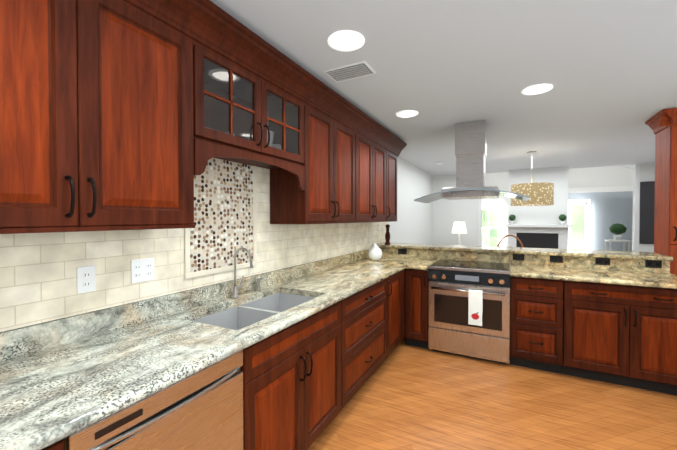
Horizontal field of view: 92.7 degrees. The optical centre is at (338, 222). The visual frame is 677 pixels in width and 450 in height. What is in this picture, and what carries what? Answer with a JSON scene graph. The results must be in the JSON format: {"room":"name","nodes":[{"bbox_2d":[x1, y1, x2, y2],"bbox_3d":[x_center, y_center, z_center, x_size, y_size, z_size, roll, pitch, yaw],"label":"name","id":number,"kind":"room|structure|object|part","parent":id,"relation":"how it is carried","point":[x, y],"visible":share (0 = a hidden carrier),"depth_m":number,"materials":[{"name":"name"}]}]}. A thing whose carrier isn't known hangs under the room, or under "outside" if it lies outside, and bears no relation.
{"room":"kitchen","nodes":[
{"label":"kitchen","id":0,"kind":"room"},
{"bbox_2d":[25,157,431,326],"bbox_3d":[0.558,-0.635,4.631,0.121,4.000,13.400,0,1,28],"label":"wall","id":1,"kind":"structure","parent":0,"point":[225,218],"depth_m":2.15,"materials":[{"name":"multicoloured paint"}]},
{"bbox_2d":[0,0,219,233],"bbox_3d":[-1.196,-0.471,0.726,0.432,1.016,1.910,0,1,28],"label":"upper cabinet","id":2,"kind":"object","parent":1,"relation":"attached to","point":[126,114],"depth_m":1.18,"materials":[{"name":"brown wood"}]},
{"bbox_2d":[0,249,368,358],"bbox_3d":[-0.668,0.434,2.205,0.020,0.100,4.938,0,1,28],"label":"backsplash","id":3,"kind":"structure","parent":1,"relation":"attached to","point":[19,341],"depth_m":1.53,"materials":[{"name":"grey stone"}]},
{"bbox_2d":[0,167,387,331],"bbox_3d":[-0.581,-0.062,2.379,0.008,0.883,5.740,0,1,28],"label":"tile backsplash","id":4,"kind":"structure","parent":1,"relation":"attached to","point":[38,278],"depth_m":1.52,"materials":[{"name":"tile"}]},
{"bbox_2d":[77,265,95,293],"bbox_3d":[-1.090,0.247,1.397,0.009,0.114,0.070,0,1,28],"label":"outlet","id":5,"kind":"object","parent":4,"relation":"attached to","point":[86,275],"depth_m":1.39,"materials":[{"name":"white plastic"}]},
{"bbox_2d":[131,258,154,283],"bbox_3d":[-0.976,0.240,1.614,0.009,0.114,0.116,0,1,28],"label":"outlet","id":6,"kind":"object","parent":4,"relation":"attached to","point":[142,270],"depth_m":1.61,"materials":[{"name":"white plastic"}]},
{"bbox_3d":[-0.730,-0.072,2.074,0.012,0.779,0.584,0,1,28],"label":"mosaic panel","id":7,"kind":"part","parent":1,"relation":"part of","materials":[{"name":"tile"}]},
{"bbox_2d":[220,8,319,223],"bbox_3d":[-0.547,-0.488,1.960,0.432,1.016,0.879,0,1,28],"label":"upper cabinet","id":8,"kind":"object","parent":1,"relation":"attached to","point":[270,104],"depth_m":2.01,"materials":[{"name":"brown wood"}]},
{"bbox_3d":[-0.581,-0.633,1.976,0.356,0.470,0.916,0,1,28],"label":"glass","id":9,"kind":"part","parent":8,"relation":"part of","materials":[{"name":"clear glass"}]},
{"bbox_2d":[320,81,406,223],"bbox_3d":[0.178,-0.507,3.338,0.432,1.016,2.235,0,1,28],"label":"upper cabinet","id":10,"kind":"object","parent":1,"relation":"attached to","point":[358,155],"depth_m":3.04,"materials":[{"name":"brown wood"}]},
{"bbox_2d":[210,0,676,205],"bbox_3d":[2.554,-0.677,1.897,6.200,0.920,10.420,0,1,28],"label":"ceiling","id":11,"kind":"structure","parent":0,"point":[536,84],"depth_m":2.19,"materials":[{"name":"white paint"}]},
{"bbox_2d":[414,120,529,202],"bbox_3d":[1.445,-0.644,3.520,1.080,0.828,0.660,0,1,28],"label":"range hood","id":12,"kind":"object","parent":11,"relation":"hanging from","point":[470,146],"visible":1,"depth_m":3.39,"materials":[{"name":"silver metal"}]},
{"bbox_2d":[452,222,466,244],"bbox_3d":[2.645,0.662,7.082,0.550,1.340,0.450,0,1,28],"label":"table lamp","id":13,"kind":"object","parent":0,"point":[459,227],"visible":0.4,"depth_m":6.95,"materials":[{"name":"white fabric"}]},
{"bbox_2d":[307,338,676,449],"bbox_3d":[3.248,1.435,3.245,6.200,0.100,13.400,0,1,28],"label":"floor","id":14,"kind":"structure","parent":0,"point":[406,397],"depth_m":2.38,"materials":[{"name":"brown wood"}]},
{"bbox_2d":[52,443,63,449],"bbox_3d":[-1.262,0.987,0.431,0.628,0.872,1.233,0,1,28],"label":"base cabinet","id":15,"kind":"object","parent":14,"relation":"on","point":[61,447],"depth_m":0.82,"materials":[{"name":"brown wood"}]},
{"bbox_2d":[62,350,242,449],"bbox_3d":[-0.797,0.975,1.239,0.582,0.870,0.621,0,1,28],"label":"dishwasher","id":16,"kind":"object","parent":14,"relation":"on","point":[202,409],"visible":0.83,"depth_m":1.13,"materials":[{"name":"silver metal"}]},
{"bbox_2d":[264,279,387,426],"bbox_3d":[-0.045,0.956,2.745,0.628,0.872,0.942,0,1,28],"label":"base cabinet","id":17,"kind":"object","parent":14,"relation":"on","point":[317,342],"depth_m":2.13,"materials":[{"name":"brown wood"}]},
{"bbox_2d":[0,256,417,449],"bbox_3d":[-0.387,0.506,2.058,0.656,0.040,4.938,0,1,28],"label":"countertop","id":18,"kind":"structure","parent":17,"relation":"on","point":[52,394],"depth_m":1.18,"materials":[{"name":"grey stone"}]},
{"bbox_2d":[228,247,252,298],"bbox_3d":[-0.611,0.323,2.073,0.152,0.324,0.089,0,1,28],"label":"faucet","id":19,"kind":"object","parent":18,"relation":"on","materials":[{"name":"silver metal"}]},
{"bbox_2d":[256,275,263,290],"bbox_3d":[-0.549,0.433,2.268,0.069,0.099,0.036,0,1,28],"label":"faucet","id":20,"kind":"object","parent":18,"relation":"on","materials":[{"name":"silver metal"}]},
{"bbox_2d":[368,243,381,260],"bbox_3d":[0.444,0.356,3.914,0.174,0.207,0.174,0,1,28],"label":"jar","id":21,"kind":"object","parent":18,"relation":"on","point":[375,252],"visible":1,"depth_m":3.86,"materials":[{"name":"white ceramic"}]},
{"bbox_2d":[388,271,403,355],"bbox_3d":[0.286,0.947,3.373,0.628,0.872,0.478,0,1,28],"label":"base cabinet","id":22,"kind":"object","parent":14,"relation":"on","point":[396,284],"depth_m":3.25,"materials":[{"name":"brown wood"}]},
{"bbox_2d":[404,271,404,330],"bbox_3d":[0.427,0.943,3.641,0.628,0.872,0.127,0,1,28],"label":"base cabinet","id":23,"kind":"object","parent":14,"relation":"on","point":[404,271],"depth_m":3.55,"materials":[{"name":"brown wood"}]},
{"bbox_2d":[404,266,428,348],"bbox_3d":[0.979,0.941,3.770,0.265,0.872,0.648,0,1,28],"label":"base cabinet","id":24,"kind":"object","parent":14,"relation":"on","point":[416,281],"depth_m":3.48,"materials":[{"name":"brown wood"}]},
{"bbox_3d":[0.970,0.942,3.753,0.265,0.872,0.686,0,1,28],"label":"pen cab door","id":25,"kind":"part","parent":24,"relation":"part of","materials":[{"name":"brown wood"}]},
{"bbox_2d":[409,258,440,269],"bbox_3d":[0.989,0.483,3.753,0.237,0.040,0.656,0,1,28],"label":"countertop","id":26,"kind":"structure","parent":24,"relation":"on","point":[422,263],"depth_m":3.64,"materials":[{"name":"beige stone"}]},
{"bbox_2d":[428,259,509,363],"bbox_3d":[1.421,0.920,3.495,0.764,0.922,0.714,0,1,28],"label":"range","id":27,"kind":"object","parent":14,"relation":"on","point":[469,309],"visible":1,"depth_m":3.23,"materials":[{"name":"silver metal"}]},
{"bbox_2d":[468,290,482,325],"bbox_3d":[1.339,0.832,3.156,0.125,0.338,0.036,0,1,28],"label":"towel","id":28,"kind":"object","parent":27,"relation":"hanging from","point":[475,299],"depth_m":3.14,"materials":[{"name":"white fabric"}]},
{"bbox_2d":[497,234,522,246],"bbox_3d":[2.295,0.762,4.324,0.400,1.218,0.400,0,1,28],"label":"bar stool","id":29,"kind":"object","parent":14,"relation":"on","point":[517,238],"visible":0.1,"depth_m":4.16,"materials":[{"name":"orange metal"}]},
{"bbox_2d":[510,274,564,373],"bbox_3d":[1.964,0.948,3.251,0.418,0.872,0.648,0,1,28],"label":"base cabinet","id":30,"kind":"object","parent":14,"relation":"on","point":[537,305],"depth_m":2.97,"materials":[{"name":"brown wood"}]},
{"bbox_2d":[506,167,571,248],"bbox_3d":[4.078,0.119,6.642,1.130,2.438,0.378,0,1,28],"label":"fireplace","id":31,"kind":"object","parent":14,"relation":"on","point":[549,226],"visible":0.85,"depth_m":6.56,"materials":[{"name":"white paint"}]},
{"bbox_2d":[605,223,630,250],"bbox_3d":[6.696,0.673,7.748,0.400,1.300,0.400,0,1,28],"label":"plant stand","id":32,"kind":"object","parent":14,"relation":"on","point":[617,229],"visible":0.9,"depth_m":7.66,"materials":[{"name":"white"}]},
{"bbox_2d":[565,278,676,394],"bbox_3d":[2.547,0.953,2.945,0.898,0.872,0.648,0,1,28],"label":"base cabinet","id":33,"kind":"object","parent":14,"relation":"on","point":[605,316],"depth_m":2.68,"materials":[{"name":"brown wood"}]},
{"bbox_2d":[373,242,672,261],"bbox_3d":[1.871,0.326,3.861,2.954,0.040,0.445,0,1,28],"label":"countertop","id":34,"kind":"structure","parent":33,"relation":"on","point":[645,256],"depth_m":3.55,"materials":[{"name":"beige stone"}]},
{"bbox_2d":[385,224,389,244],"bbox_3d":[0.658,0.161,4.318,0.072,0.275,0.072,0,1,28],"label":"turned post","id":35,"kind":"object","parent":34,"relation":"on","point":[387,237],"visible":1,"depth_m":4.29,"materials":[{"name":"brown wood"}]},
{"bbox_2d":[509,262,676,285],"bbox_3d":[2.360,0.492,3.032,1.316,0.040,0.656,0,1,28],"label":"countertop","id":36,"kind":"structure","parent":33,"relation":"on","point":[578,273],"depth_m":2.93,"materials":[{"name":"beige stone"}]},
{"bbox_2d":[645,108,676,274],"bbox_3d":[3.450,0.170,3.033,0.760,2.435,0.455,0,1,28],"label":"pantry cabinet","id":37,"kind":"object","parent":14,"relation":"on","point":[662,124],"visible":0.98,"depth_m":3.10,"materials":[{"name":"brown wood"}]},
{"bbox_2d":[382,250,668,273],"bbox_3d":[1.788,0.406,3.704,2.954,0.115,0.002,0,1,28],"label":"backsplash","id":38,"kind":"structure","parent":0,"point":[525,259],"depth_m":3.49,"materials":[{"name":"beige stone"}]},
{"bbox_2d":[432,163,654,251],"bbox_3d":[4.947,0.120,6.457,6.000,2.440,0.160,0,1,28],"label":"wall","id":39,"kind":"structure","parent":0,"point":[446,214],"depth_m":7.35,"materials":[{"name":"white paint"}]},
{"bbox_3d":[5.721,-0.178,5.971,0.220,1.150,0.027,0,1,28],"label":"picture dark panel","id":40,"kind":"part","parent":39,"relation":"part of","materials":[{"name":"grey"}]},
{"bbox_2d":[482,166,632,250],"bbox_3d":[6.337,-0.680,9.088,6.000,4.030,0.130,0,1,28],"label":"wall","id":41,"kind":"structure","parent":0,"point":[604,195],"depth_m":8.72,"materials":[{"name":"white paint"}]},
{"label":"outside","id":42,"kind":"structure","parent":0,"visible":0},
{"bbox_2d":[482,205,584,249],"bbox_3d":[6.162,-0.206,9.837,5.000,3.400,0.020,0,1,28],"label":"window","id":43,"kind":"structure","parent":42,"point":[577,216],"depth_m":9.47,"materials":[{"name":"clear"}]}
]}

